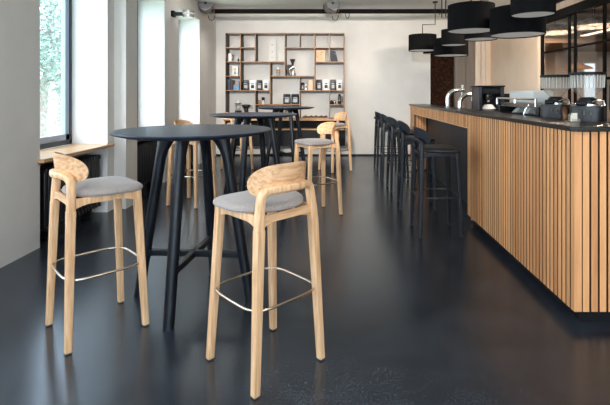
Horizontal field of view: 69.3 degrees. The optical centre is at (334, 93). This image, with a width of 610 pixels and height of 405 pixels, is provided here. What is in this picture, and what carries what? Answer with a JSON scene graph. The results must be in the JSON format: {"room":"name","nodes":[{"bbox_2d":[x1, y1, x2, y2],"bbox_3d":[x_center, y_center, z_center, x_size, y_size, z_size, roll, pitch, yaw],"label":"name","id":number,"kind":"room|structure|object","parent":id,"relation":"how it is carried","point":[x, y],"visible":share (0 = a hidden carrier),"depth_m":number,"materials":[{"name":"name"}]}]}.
{"room":"cafe","nodes":[
{"label":"cafe","id":0,"kind":"room"},
{"bbox_2d":[0,0,215,267],"bbox_3d":[-2.678,-0.185,3.110,0.644,2.970,12.220,0,0,0],"label":"wall","id":1,"kind":"structure","parent":0,"point":[19,19],"depth_m":3.67,"materials":[{"name":"grey paint"}]},
{"bbox_2d":[40,0,71,149],"bbox_3d":[-2.913,-0.403,4.265,0.065,1.906,1.102,0,0,0],"label":"window","id":2,"kind":"structure","parent":1,"relation":"in","point":[65,138],"depth_m":4.72,"materials":[{"name":"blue metal"}]},
{"bbox_2d":[37,143,114,162],"bbox_3d":[-2.653,0.566,4.265,0.446,0.032,1.180,0,0,0],"label":"window sill","id":3,"kind":"structure","parent":1,"relation":"attached to","point":[46,155],"depth_m":4.32,"materials":[{"name":"brown wood"}]},
{"bbox_2d":[72,0,107,211],"bbox_3d":[-2.700,-0.030,4.265,0.419,2.660,1.110,0,0,0],"label":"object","id":4,"kind":"structure","parent":1,"relation":"attached to","point":[89,17],"depth_m":4.82,"materials":[{"name":"white paint"}]},
{"bbox_2d":[137,1,137,126],"bbox_3d":[-2.913,-0.403,5.885,0.065,1.906,1.082,0,0,0],"label":"window","id":5,"kind":"structure","parent":1,"relation":"in","point":[137,1],"depth_m":6.42,"materials":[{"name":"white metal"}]},
{"bbox_2d":[137,0,164,182],"bbox_3d":[-2.700,-0.030,5.885,0.419,2.660,1.090,0,0,0],"label":"trim","id":6,"kind":"structure","parent":1,"relation":"attached to","point":[151,13],"depth_m":6.43,"materials":[{"name":"white paint"}]},
{"bbox_2d":[171,9,193,17],"bbox_3d":[-2.321,-1.218,6.720,0.337,0.105,0.174,0,0,0],"label":"wall spotlight","id":7,"kind":"object","parent":1,"relation":"attached to","point":[186,13],"visible":1,"depth_m":6.67,"materials":[{"name":"black metal"}]},
{"bbox_2d":[178,8,199,163],"bbox_3d":[-2.700,-0.030,7.545,0.419,2.660,1.090,0,0,0],"label":"trim","id":8,"kind":"structure","parent":1,"relation":"attached to","point":[188,28],"depth_m":8.09,"materials":[{"name":"white paint"}]},
{"bbox_2d":[0,156,609,404],"bbox_3d":[2.600,1.350,3.550,11.200,0.100,13.500,0,0,0],"label":"floor","id":9,"kind":"structure","parent":0,"point":[442,316],"depth_m":2.51,"materials":[{"name":"concrete"}]},
{"bbox_2d":[40,155,100,238],"bbox_3d":[-2.587,0.978,4.238,0.165,0.645,0.948,0,0,0],"label":"radiator","id":10,"kind":"object","parent":9,"relation":"on","point":[92,162],"visible":0.47,"depth_m":4.03,"materials":[{"name":"black metal"}]},
{"bbox_2d":[45,152,148,355],"bbox_3d":[-1.341,0.807,2.463,0.416,0.985,0.436,0,0,45],"label":"bar stool","id":11,"kind":"object","parent":9,"relation":"on","point":[71,170],"visible":1,"depth_m":2.42,"materials":[{"name":"brown wood"}]},
{"bbox_2d":[137,141,157,185],"bbox_3d":[-2.587,0.978,5.858,0.165,0.645,0.929,0,0,0],"label":"radiator","id":12,"kind":"object","parent":9,"relation":"on","point":[146,150],"visible":0.51,"depth_m":5.88,"materials":[{"name":"black metal"}]},
{"bbox_2d":[185,145,192,165],"bbox_3d":[-2.587,0.978,7.518,0.165,0.645,0.929,0,0,0],"label":"radiator","id":13,"kind":"object","parent":9,"relation":"on","point":[191,145],"visible":0.06,"depth_m":7.74,"materials":[{"name":"black paint"}]},
{"bbox_2d":[108,124,270,330],"bbox_3d":[-0.896,0.764,2.796,0.970,1.072,0.970,0,0,-2],"label":"round table","id":14,"kind":"object","parent":9,"relation":"on","point":[221,134],"visible":0.92,"depth_m":2.75,"materials":[{"name":"black wood"}]},
{"bbox_2d":[166,120,216,208],"bbox_3d":[-1.699,0.807,5.213,0.436,0.985,0.416,0,0,19],"label":"bar stool","id":15,"kind":"object","parent":9,"relation":"on","point":[176,122],"visible":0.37,"depth_m":5.09,"materials":[{"name":"brown wood"}]},
{"bbox_2d":[220,112,253,169],"bbox_3d":[-1.688,0.807,7.534,0.436,0.985,0.416,0,0,-40],"label":"bar stool","id":16,"kind":"object","parent":9,"relation":"on","point":[224,119],"visible":0.3,"depth_m":7.51,"materials":[{"name":"brown wood"}]},
{"bbox_2d":[209,112,296,210],"bbox_3d":[-0.909,0.764,4.930,0.970,1.072,0.970,0,0,7],"label":"round table","id":17,"kind":"object","parent":9,"relation":"on","point":[239,117],"visible":0.66,"depth_m":4.84,"materials":[{"name":"black wood"}]},
{"bbox_2d":[206,161,324,399],"bbox_3d":[-0.334,0.807,2.148,0.416,0.985,0.436,0,0,-45],"label":"bar stool","id":18,"kind":"object","parent":9,"relation":"on","point":[273,188],"visible":1,"depth_m":2.07,"materials":[{"name":"brown wood"}]},
{"bbox_2d":[256,106,313,168],"bbox_3d":[-0.830,0.764,7.400,0.970,1.072,0.970,0,0,28],"label":"round table","id":19,"kind":"object","parent":9,"relation":"on","point":[289,109],"visible":0.81,"depth_m":7.24,"materials":[{"name":"black wood"}]},
{"bbox_2d":[291,122,342,215],"bbox_3d":[-0.192,0.807,4.782,0.436,0.985,0.416,0,0,-31],"label":"bar stool","id":20,"kind":"object","parent":9,"relation":"on","point":[325,128],"visible":0.83,"depth_m":4.71,"materials":[{"name":"brown wood"}]},
{"bbox_2d":[318,112,351,173],"bbox_3d":[0.008,0.807,7.436,0.436,0.985,0.416,0,0,-36],"label":"bar stool","id":21,"kind":"object","parent":9,"relation":"on","point":[338,116],"visible":0.81,"depth_m":7.38,"materials":[{"name":"brown wood"}]},
{"bbox_2d":[374,111,398,169],"bbox_3d":[0.899,0.807,7.720,0.436,0.985,0.416,0,0,-2],"label":"bar stool","id":22,"kind":"object","parent":9,"relation":"on","point":[377,117],"visible":0.7,"depth_m":7.62,"materials":[{"name":"black wood"}]},
{"bbox_2d":[379,114,408,179],"bbox_3d":[0.911,0.807,6.860,0.436,0.985,0.416,0,0,2],"label":"bar stool","id":23,"kind":"object","parent":9,"relation":"on","point":[384,119],"visible":0.72,"depth_m":6.70,"materials":[{"name":"black wood"}]},
{"bbox_2d":[386,116,418,191],"bbox_3d":[0.923,0.807,6.020,0.436,0.985,0.416,0,0,-1],"label":"bar stool","id":24,"kind":"object","parent":9,"relation":"on","point":[392,123],"visible":0.75,"depth_m":5.86,"materials":[{"name":"black wood"}]},
{"bbox_2d":[396,120,436,209],"bbox_3d":[0.935,0.807,5.120,0.436,0.985,0.416,0,0,3],"label":"bar stool","id":25,"kind":"object","parent":9,"relation":"on","point":[403,129],"visible":0.86,"depth_m":4.96,"materials":[{"name":"black wood"}]},
{"bbox_2d":[410,126,463,237],"bbox_3d":[0.947,0.807,4.180,0.436,0.985,0.416,0,0,-2],"label":"bar stool","id":26,"kind":"object","parent":9,"relation":"on","point":[421,136],"visible":1,"depth_m":4.02,"materials":[{"name":"black wood"}]},
{"bbox_2d":[410,106,609,320],"bbox_3d":[2.268,0.756,5.136,1.863,1.088,5.356,0,0,0],"label":"bar counter","id":27,"kind":"object","parent":9,"relation":"on","point":[541,194],"depth_m":2.84,"materials":[{"name":"brown wood"}]},
{"bbox_2d":[409,104,609,131],"bbox_3d":[2.260,0.199,5.143,1.881,0.027,5.414,0,0,0],"label":"countertop","id":28,"kind":"structure","parent":27,"relation":"on","point":[567,125],"depth_m":3.13,"materials":[{"name":"black stone"}]},
{"bbox_2d":[570,113,580,121],"bbox_3d":[1.555,0.156,2.860,0.060,0.058,0.040,0,0,-8],"label":"card holder","id":29,"kind":"object","parent":28,"relation":"on","point":[573,117],"visible":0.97,"depth_m":2.86,"materials":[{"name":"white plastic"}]},
{"bbox_2d":[602,54,609,121],"bbox_3d":[6.375,0.190,10.122,0.450,2.180,0.054,0,0,0],"label":"post","id":30,"kind":"object","parent":9,"relation":"on","point":[608,55],"visible":0.19,"depth_m":10.12,"materials":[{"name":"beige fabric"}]},
{"bbox_3d":[1.958,0.850,5.210,0.685,0.900,4.620,0,0,0],"label":"countertop","id":31,"kind":"structure","parent":9,"relation":"on","visible":0},
{"bbox_2d":[446,85,464,106],"bbox_3d":[1.762,0.138,6.500,0.285,0.525,0.090,0,0,0],"label":"tap","id":32,"kind":"object","parent":31,"relation":"on","point":[461,89],"visible":0.62,"depth_m":6.47,"materials":[{"name":"silver metal"}]},
{"bbox_2d":[458,89,471,107],"bbox_3d":[1.738,0.170,5.860,0.235,0.460,0.090,0,0,0],"label":"tap","id":33,"kind":"object","parent":31,"relation":"on","point":[462,97],"visible":0.49,"depth_m":5.83,"materials":[{"name":"silver metal"}]},
{"bbox_2d":[471,86,509,111],"bbox_3d":[1.815,0.155,5.120,0.390,0.490,0.280,0,0,0],"label":"brewer","id":34,"kind":"object","parent":31,"relation":"on","point":[483,97],"visible":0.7,"depth_m":5.04,"materials":[{"name":"grey metal"}]},
{"bbox_2d":[483,94,492,101],"bbox_3d":[1.775,0.055,5.100,0.110,0.090,0.110,0,0,0],"label":"basket","id":35,"kind":"object","parent":34,"relation":"on","point":[488,97],"depth_m":5.07,"materials":[{"name":"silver metal"}]},
{"bbox_2d":[496,90,572,116],"bbox_3d":[1.908,0.186,4.120,0.544,0.428,0.920,0,0,0],"label":"espresso machine","id":36,"kind":"object","parent":31,"relation":"on","point":[527,103],"visible":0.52,"depth_m":4.08,"materials":[{"name":"silver metal"}]},
{"bbox_2d":[540,74,570,119],"bbox_3d":[1.744,0.124,3.480,0.228,0.551,0.305,0,0,30],"label":"coffee grinder","id":37,"kind":"object","parent":31,"relation":"on","point":[551,108],"visible":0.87,"depth_m":3.42,"materials":[{"name":"black metal"}]},
{"bbox_2d":[561,106,569,120],"bbox_3d":[1.731,0.247,3.264,0.098,0.305,0.072,0,0,29],"label":"jug","id":38,"kind":"object","parent":31,"relation":"on","point":[565,109],"visible":0.4,"depth_m":3.24,"materials":[{"name":"brown"}]},
{"bbox_2d":[569,72,606,121],"bbox_3d":[1.744,0.124,3.040,0.228,0.551,0.305,0,0,30],"label":"coffee grinder","id":39,"kind":"object","parent":31,"relation":"on","point":[587,109],"visible":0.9,"depth_m":2.96,"materials":[{"name":"black metal"}]},
{"bbox_2d":[216,14,484,153],"bbox_3d":[0.190,-0.185,9.295,6.360,2.970,0.150,0,0,0],"label":"wall","id":40,"kind":"structure","parent":0,"point":[382,76],"depth_m":9.22,"materials":[{"name":"grey paint"}]},
{"bbox_2d":[225,119,344,145],"bbox_3d":[-1.008,0.792,9.045,2.429,0.535,0.330,0,0,0],"label":"sideboard","id":41,"kind":"object","parent":40,"relation":"attached to","point":[308,126],"visible":0.42,"depth_m":8.88,"materials":[{"name":"brown wood"}]},
{"bbox_2d":[225,33,344,118],"bbox_3d":[-1.013,-0.351,9.050,2.415,1.749,0.300,0,0,0],"label":"bookcase","id":42,"kind":"object","parent":41,"relation":"on","point":[227,35],"visible":0.94,"depth_m":8.94,"materials":[{"name":"brown wood"}]},
{"bbox_2d":[228,53,233,60],"bbox_3d":[-2.132,-0.743,8.993,0.118,0.190,0.090,0,0,30],"label":"jug","id":43,"kind":"object","parent":42,"relation":"on","point":[230,55],"visible":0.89,"depth_m":8.96,"materials":[{"name":"white ceramic"}]},
{"bbox_2d":[232,66,238,75],"bbox_3d":[-2.035,-0.459,8.979,0.121,0.200,0.062,0,0,0],"label":"carton","id":44,"kind":"object","parent":42,"relation":"on","point":[235,69],"visible":1,"depth_m":8.95,"materials":[{"name":"white cardboard"}]},
{"bbox_2d":[233,81,239,89],"bbox_3d":[-2.006,-0.165,8.969,0.113,0.190,0.062,0,0,0],"label":"pack","id":45,"kind":"object","parent":42,"relation":"on","point":[236,84],"visible":0.92,"depth_m":8.94,"materials":[{"name":"blue paper"}]},
{"bbox_2d":[235,100,241,111],"bbox_3d":[-1.982,0.323,9.020,0.130,0.370,0.121,0,0,0],"label":"stand","id":46,"kind":"object","parent":42,"relation":"on","point":[237,101],"visible":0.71,"depth_m":8.98,"materials":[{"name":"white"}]},
{"bbox_2d":[243,80,248,89],"bbox_3d":[-1.819,-0.173,8.987,0.123,0.205,0.075,0,0,0],"label":"coffee bag","id":47,"kind":"object","parent":42,"relation":"on","point":[245,82],"visible":0.98,"depth_m":8.96,"materials":[{"name":"black plastic"}]},
{"bbox_2d":[242,104,250,111],"bbox_3d":[-1.816,0.365,9.020,0.175,0.285,0.175,0,0,45],"label":"grinder","id":48,"kind":"object","parent":42,"relation":"on","point":[245,106],"visible":0.61,"depth_m":8.98,"materials":[{"name":"black metal"}]},
{"bbox_2d":[250,80,255,89],"bbox_3d":[-1.678,-0.173,8.987,0.127,0.205,0.075,0,0,0],"label":"coffee bag","id":49,"kind":"object","parent":42,"relation":"on","point":[252,82],"visible":0.96,"depth_m":8.96,"materials":[{"name":"white paper"}]},
{"bbox_2d":[257,80,262,89],"bbox_3d":[-1.541,-0.173,8.987,0.117,0.205,0.075,0,0,0],"label":"coffee bag","id":50,"kind":"object","parent":42,"relation":"on","point":[259,82],"visible":0.96,"depth_m":8.96,"materials":[{"name":"black plastic"}]},
{"bbox_2d":[263,80,268,89],"bbox_3d":[-1.406,-0.173,8.987,0.121,0.205,0.075,0,0,0],"label":"coffee bag","id":51,"kind":"object","parent":42,"relation":"on","point":[265,82],"visible":0.95,"depth_m":8.96,"materials":[{"name":"white paper"}]},
{"bbox_2d":[269,41,275,60],"bbox_3d":[-1.311,-0.868,9.191,0.150,0.440,0.011,0,0,0],"label":"poster","id":52,"kind":"object","parent":42,"relation":"on","point":[272,44],"visible":0.94,"depth_m":9.19,"materials":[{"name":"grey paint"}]},
{"bbox_2d":[283,94,290,103],"bbox_3d":[-0.982,0.114,8.987,0.151,0.210,0.075,0,0,0],"label":"coffee bag","id":53,"kind":"object","parent":42,"relation":"on","point":[286,97],"visible":0.97,"depth_m":8.96,"materials":[{"name":"black plastic"}]},
{"bbox_2d":[286,59,295,75],"bbox_3d":[-0.898,-0.532,9.020,0.200,0.345,0.110,0,0,0],"label":"grinder","id":54,"kind":"object","parent":42,"relation":"on","point":[291,67],"visible":0.98,"depth_m":8.98,"materials":[{"name":"black"}]},
{"bbox_2d":[291,94,298,103],"bbox_3d":[-0.813,0.114,8.987,0.157,0.210,0.075,0,0,0],"label":"coffee bag","id":55,"kind":"object","parent":42,"relation":"on","point":[294,97],"visible":0.95,"depth_m":8.96,"materials":[{"name":"black plastic"}]},
{"bbox_2d":[308,80,312,89],"bbox_3d":[-0.496,-0.170,8.979,0.093,0.200,0.062,0,0,0],"label":"kraft box","id":56,"kind":"object","parent":42,"relation":"on","point":[310,82],"visible":0.93,"depth_m":8.95,"materials":[{"name":"beige cardboard"}]},
{"bbox_2d":[302,115,327,118],"bbox_3d":[-0.405,0.476,9.000,0.526,0.063,0.140,0,0,0],"label":"tray","id":57,"kind":"object","parent":42,"relation":"on","point":[311,116],"visible":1,"depth_m":8.95,"materials":[{"name":"brown wood"}]},
{"bbox_2d":[316,80,321,89],"bbox_3d":[-0.328,-0.178,8.987,0.125,0.215,0.075,0,0,0],"label":"coffee bag","id":58,"kind":"object","parent":42,"relation":"on","point":[318,82],"visible":0.95,"depth_m":8.96,"materials":[{"name":"black plastic"}]},
{"bbox_2d":[316,50,324,60],"bbox_3d":[-0.291,-0.766,8.979,0.186,0.235,0.062,0,0,0],"label":"kraft bag","id":59,"kind":"object","parent":42,"relation":"on","point":[320,54],"visible":0.91,"depth_m":8.95,"materials":[{"name":"beige paper"}]},
{"bbox_2d":[323,80,328,89],"bbox_3d":[-0.181,-0.178,8.987,0.127,0.215,0.075,0,0,0],"label":"coffee bag","id":60,"kind":"object","parent":42,"relation":"on","point":[325,82],"visible":0.96,"depth_m":8.96,"materials":[{"name":"white paper"}]},
{"bbox_2d":[330,80,335,89],"bbox_3d":[-0.041,-0.178,8.987,0.117,0.215,0.075,0,0,0],"label":"coffee bag","id":61,"kind":"object","parent":42,"relation":"on","point":[332,82],"visible":0.94,"depth_m":8.96,"materials":[{"name":"black plastic"}]},
{"bbox_2d":[331,50,337,60],"bbox_3d":[-0.014,-0.765,8.994,0.154,0.235,0.032,0,0,0],"label":"folder","id":62,"kind":"object","parent":42,"relation":"on","point":[333,53],"visible":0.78,"depth_m":8.98,"materials":[{"name":"grey"}]},
{"bbox_2d":[337,80,341,89],"bbox_3d":[0.093,-0.178,8.987,0.117,0.215,0.075,0,0,0],"label":"coffee bag","id":63,"kind":"object","parent":42,"relation":"on","point":[339,82],"visible":0.94,"depth_m":8.96,"materials":[{"name":"white paper"}]},
{"bbox_2d":[338,94,342,103],"bbox_3d":[0.102,0.114,8.994,0.093,0.210,0.067,0,0,27],"label":"moka pot","id":64,"kind":"object","parent":42,"relation":"on","point":[339,95],"visible":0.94,"depth_m":8.98,"materials":[{"name":"silver metal"}]},
{"bbox_2d":[275,128,344,129],"bbox_3d":[-1.008,0.730,9.045,2.429,0.020,0.330,0,0,0],"label":"shelf","id":65,"kind":"object","parent":41,"relation":"attached to","point":[275,128],"depth_m":8.88,"materials":[{"name":"brown wood"}]},
{"bbox_2d":[216,154,409,155],"bbox_3d":[-0.245,1.285,9.214,4.490,0.030,0.012,0,0,0],"label":"baseboard","id":66,"kind":"structure","parent":40,"relation":"attached to","point":[216,154],"depth_m":9.21,"materials":[{"name":"black metal"}]},
{"bbox_2d":[430,53,453,106],"bbox_3d":[2.250,0.150,9.260,0.500,2.300,0.040,0,0,0],"label":"door","id":67,"kind":"structure","parent":40,"relation":"in","point":[441,68],"depth_m":9.24,"materials":[{"name":"brown wood"}]},
{"bbox_2d":[454,41,474,108],"bbox_3d":[2.700,-0.185,9.170,0.400,2.970,0.100,0,0,0],"label":"trim","id":68,"kind":"structure","parent":40,"relation":"attached to","point":[464,67],"depth_m":9.16,"materials":[{"name":"beige paint"}]},
{"bbox_2d":[475,41,490,85],"bbox_3d":[3.075,-0.185,9.150,0.350,2.970,0.140,0,0,0],"label":"trim","id":69,"kind":"structure","parent":40,"relation":"attached to","point":[487,43],"depth_m":9.19,"materials":[{"name":"beige paint"}]},
{"bbox_2d":[196,0,609,21],"bbox_3d":[2.550,-1.720,3.550,11.100,0.140,13.500,0,0,0],"label":"ceiling","id":70,"kind":"structure","parent":0,"point":[218,4],"depth_m":8.26,"materials":[{"name":"paint"}]},
{"bbox_2d":[209,9,447,13],"bbox_3d":[-0.069,-1.591,8.300,4.838,0.156,0.060,0,0,0],"label":"ceiling track","id":71,"kind":"object","parent":70,"relation":"hanging from","point":[217,11],"visible":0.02,"depth_m":8.27,"materials":[{"name":"black metal"}]},
{"bbox_2d":[198,2,214,20],"bbox_3d":[-2.390,-1.567,8.139,0.306,0.402,0.343,0,0,0],"label":"spotlight","id":72,"kind":"object","parent":71,"relation":"attached to","point":[205,7],"visible":0.87,"depth_m":8.02,"materials":[{"name":"black metal"}]},
{"bbox_2d":[323,2,349,20],"bbox_3d":[0.027,-1.567,8.139,0.497,0.402,0.343,0,0,0],"label":"spotlight","id":73,"kind":"object","parent":71,"relation":"attached to","point":[329,7],"visible":0.95,"depth_m":8.03,"materials":[{"name":"black metal"}]},
{"bbox_2d":[408,1,437,51],"bbox_3d":[1.602,-1.223,8.000,0.527,0.893,0.504,0,0,0],"label":"pendant lamp","id":74,"kind":"object","parent":70,"relation":"hanging from","point":[420,42],"visible":0.94,"depth_m":7.80,"materials":[{"name":"black fabric"}]},
{"bbox_2d":[410,49,433,51],"bbox_3d":[1.591,-0.789,8.000,0.484,0.006,0.484,0,0,0],"label":"diffuser","id":75,"kind":"object","parent":74,"relation":"attached to","point":[411,50],"depth_m":8.05,"materials":[{"name":"grey plastic"}]},
{"bbox_2d":[433,0,467,56],"bbox_3d":[1.930,-1.149,7.333,0.564,1.041,0.564,0,0,0],"label":"pendant lamp","id":76,"kind":"object","parent":70,"relation":"hanging from","point":[439,51],"visible":0.65,"depth_m":7.15,"materials":[{"name":"black fabric"}]},
{"bbox_2d":[435,54,465,56],"bbox_3d":[1.930,-0.641,7.333,0.544,0.006,0.544,0,0,0],"label":"diffuser","id":77,"kind":"object","parent":76,"relation":"attached to","point":[436,55],"depth_m":7.39,"materials":[{"name":"grey plastic"}]},
{"bbox_2d":[441,0,466,46],"bbox_3d":[1.798,-1.199,6.667,0.374,0.941,0.374,0,0,0],"label":"pendant lamp","id":78,"kind":"object","parent":70,"relation":"hanging from","point":[447,39],"visible":0.59,"depth_m":6.54,"materials":[{"name":"black fabric"}]},
{"bbox_2d":[443,44,464,45],"bbox_3d":[1.798,-0.742,6.667,0.354,0.006,0.354,0,0,0],"label":"diffuser","id":79,"kind":"object","parent":78,"relation":"attached to","point":[443,44],"depth_m":6.67,"materials":[{"name":"grey plastic"}]},
{"bbox_2d":[447,0,494,34],"bbox_3d":[1.494,-1.175,4.835,0.504,0.988,0.504,0,0,0],"label":"pendant lamp","id":80,"kind":"object","parent":70,"relation":"hanging from","point":[467,17],"visible":0.9,"depth_m":4.62,"materials":[{"name":"black fabric"}]},
{"bbox_2d":[448,28,489,33],"bbox_3d":[1.494,-0.694,4.835,0.484,0.006,0.484,0,0,0],"label":"diffuser","id":81,"kind":"object","parent":80,"relation":"attached to","point":[450,30],"depth_m":4.83,"materials":[{"name":"grey plastic"}]},
{"bbox_2d":[464,0,497,40],"bbox_3d":[1.966,-1.199,5.946,0.434,0.941,0.434,0,0,0],"label":"pendant lamp","id":82,"kind":"object","parent":70,"relation":"hanging from","point":[486,36],"visible":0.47,"depth_m":5.90,"materials":[{"name":"black fabric"}]},
{"bbox_2d":[465,38,496,40],"bbox_3d":[1.966,-0.741,5.946,0.414,0.006,0.414,0,0,0],"label":"diffuser","id":83,"kind":"object","parent":82,"relation":"attached to","point":[466,39],"depth_m":6.02,"materials":[{"name":"grey plastic"}]},
{"bbox_2d":[490,5,545,38],"bbox_3d":[1.805,-1.122,4.356,0.519,1.095,0.519,0,0,0],"label":"pendant lamp","id":84,"kind":"object","parent":70,"relation":"hanging from","point":[502,26],"visible":0.61,"depth_m":4.19,"materials":[{"name":"black fabric"}]},
{"bbox_2d":[491,32,544,37],"bbox_3d":[1.805,-0.587,4.356,0.499,0.006,0.499,0,0,0],"label":"diffuser","id":85,"kind":"object","parent":84,"relation":"attached to","point":[493,34],"depth_m":4.36,"materials":[{"name":"grey plastic"}]},
{"bbox_2d":[510,0,555,18],"bbox_3d":[1.595,-1.149,3.548,0.339,1.040,0.339,0,0,0],"label":"pendant lamp","id":86,"kind":"object","parent":70,"relation":"hanging from","point":[519,9],"visible":1,"depth_m":3.44,"materials":[{"name":"black fabric"}]},
{"bbox_2d":[512,12,553,17],"bbox_3d":[1.595,-0.642,3.548,0.319,0.006,0.319,0,0,0],"label":"diffuser","id":87,"kind":"object","parent":86,"relation":"attached to","point":[514,14],"depth_m":3.56,"materials":[{"name":"grey plastic"}]},
{"bbox_2d":[546,23,573,34],"bbox_3d":[3.850,-1.355,7.700,0.680,0.590,0.680,0,0,0],"label":"dome lamp","id":88,"kind":"object","parent":70,"relation":"hanging from","point":[556,28],"visible":0.74,"depth_m":7.53,"materials":[{"name":"brown"}]},
{"bbox_2d":[571,8,609,29],"bbox_3d":[4.120,-1.355,6.980,0.720,0.590,0.720,0,0,0],"label":"dome lamp","id":89,"kind":"object","parent":70,"relation":"hanging from","point":[594,22],"visible":0.85,"depth_m":6.93,"materials":[{"name":"brown"}]},
{"bbox_2d":[580,9,609,35],"bbox_3d":[4.620,-1.359,6.300,0.100,0.582,3.800,0,0,0],"label":"lamp","id":90,"kind":"object","parent":70,"relation":"hanging from","point":[595,31],"visible":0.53,"depth_m":7.84,"materials":[{"name":"white metal"}]},
{"bbox_2d":[491,4,544,93],"bbox_3d":[3.310,-0.185,3.110,0.120,2.970,12.220,0,0,0],"label":"wall","id":91,"kind":"structure","parent":0,"point":[515,63],"depth_m":7.84,"materials":[{"name":"beige paint"}]},
{"bbox_2d":[541,0,609,121],"bbox_3d":[3.310,-0.050,3.830,0.100,2.700,6.460,0,0,0],"label":"glass wall","id":92,"kind":"structure","parent":0,"point":[585,5],"depth_m":6.04,"materials":[{"name":"black"}]},
{"bbox_2d":[556,0,583,10],"bbox_3d":[3.310,-1.270,3.830,0.100,0.100,6.460,0,0,0],"label":"trim","id":93,"kind":"structure","parent":92,"relation":"attached to","point":[563,4],"depth_m":6.22,"materials":[{"name":"beige wood"}]},
{"bbox_2d":[545,22,609,103],"bbox_3d":[5.675,-0.175,4.850,4.850,2.950,10.900,0,0,0],"label":"wall","id":94,"kind":"structure","parent":0,"point":[554,61],"depth_m":10.20,"materials":[{"name":"beige paint"}]},
{"bbox_2d":[545,37,609,51],"bbox_3d":[5.690,-1.010,9.250,4.620,0.100,1.900,0,0,0],"label":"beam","id":95,"kind":"structure","parent":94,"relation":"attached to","point":[551,43],"depth_m":8.67,"materials":[{"name":"brown"}]},
{"bbox_2d":[562,48,593,69],"bbox_3d":[5.150,-0.760,9.350,0.600,0.480,0.600,0,0,0],"label":"pendant","id":96,"kind":"object","parent":95,"relation":"hanging from","point":[580,66],"visible":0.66,"depth_m":9.27,"materials":[{"name":"brown wood"}]},
{"bbox_2d":[582,62,596,102],"bbox_3d":[5.880,-0.225,10.178,0.320,1.010,0.045,0,0,0],"label":"window","id":97,"kind":"structure","parent":94,"relation":"in","point":[586,92],"depth_m":10.16,"materials":[{"name":"white"}]},
{"label":"outside","id":98,"kind":"structure","parent":0,"visible":0},
{"bbox_2d":[47,105,60,148],"bbox_3d":[-31.500,1.650,15.000,57.000,0.100,90.000,0,0,0],"label":"ground","id":99,"kind":"structure","parent":98,"point":[52,129],"depth_m":24.27,"materials":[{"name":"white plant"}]},
{"bbox_2d":[40,0,60,136],"bbox_3d":[-9.294,-1.867,14.064,6.259,6.959,6.112,0,0,0],"label":"tree","id":100,"kind":"object","parent":99,"relation":"on","point":[49,42],"visible":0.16,"depth_m":13.46,"materials":[{"name":"green plant"}]},
{"bbox_2d":[40,2,60,126],"bbox_3d":[-13.525,-2.544,21.651,7.142,8.313,6.934,0,0,0],"label":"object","id":101,"kind":"object","parent":99,"relation":"on","point":[57,120],"visible":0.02,"depth_m":21.34,"materials":[{"name":"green plant"}]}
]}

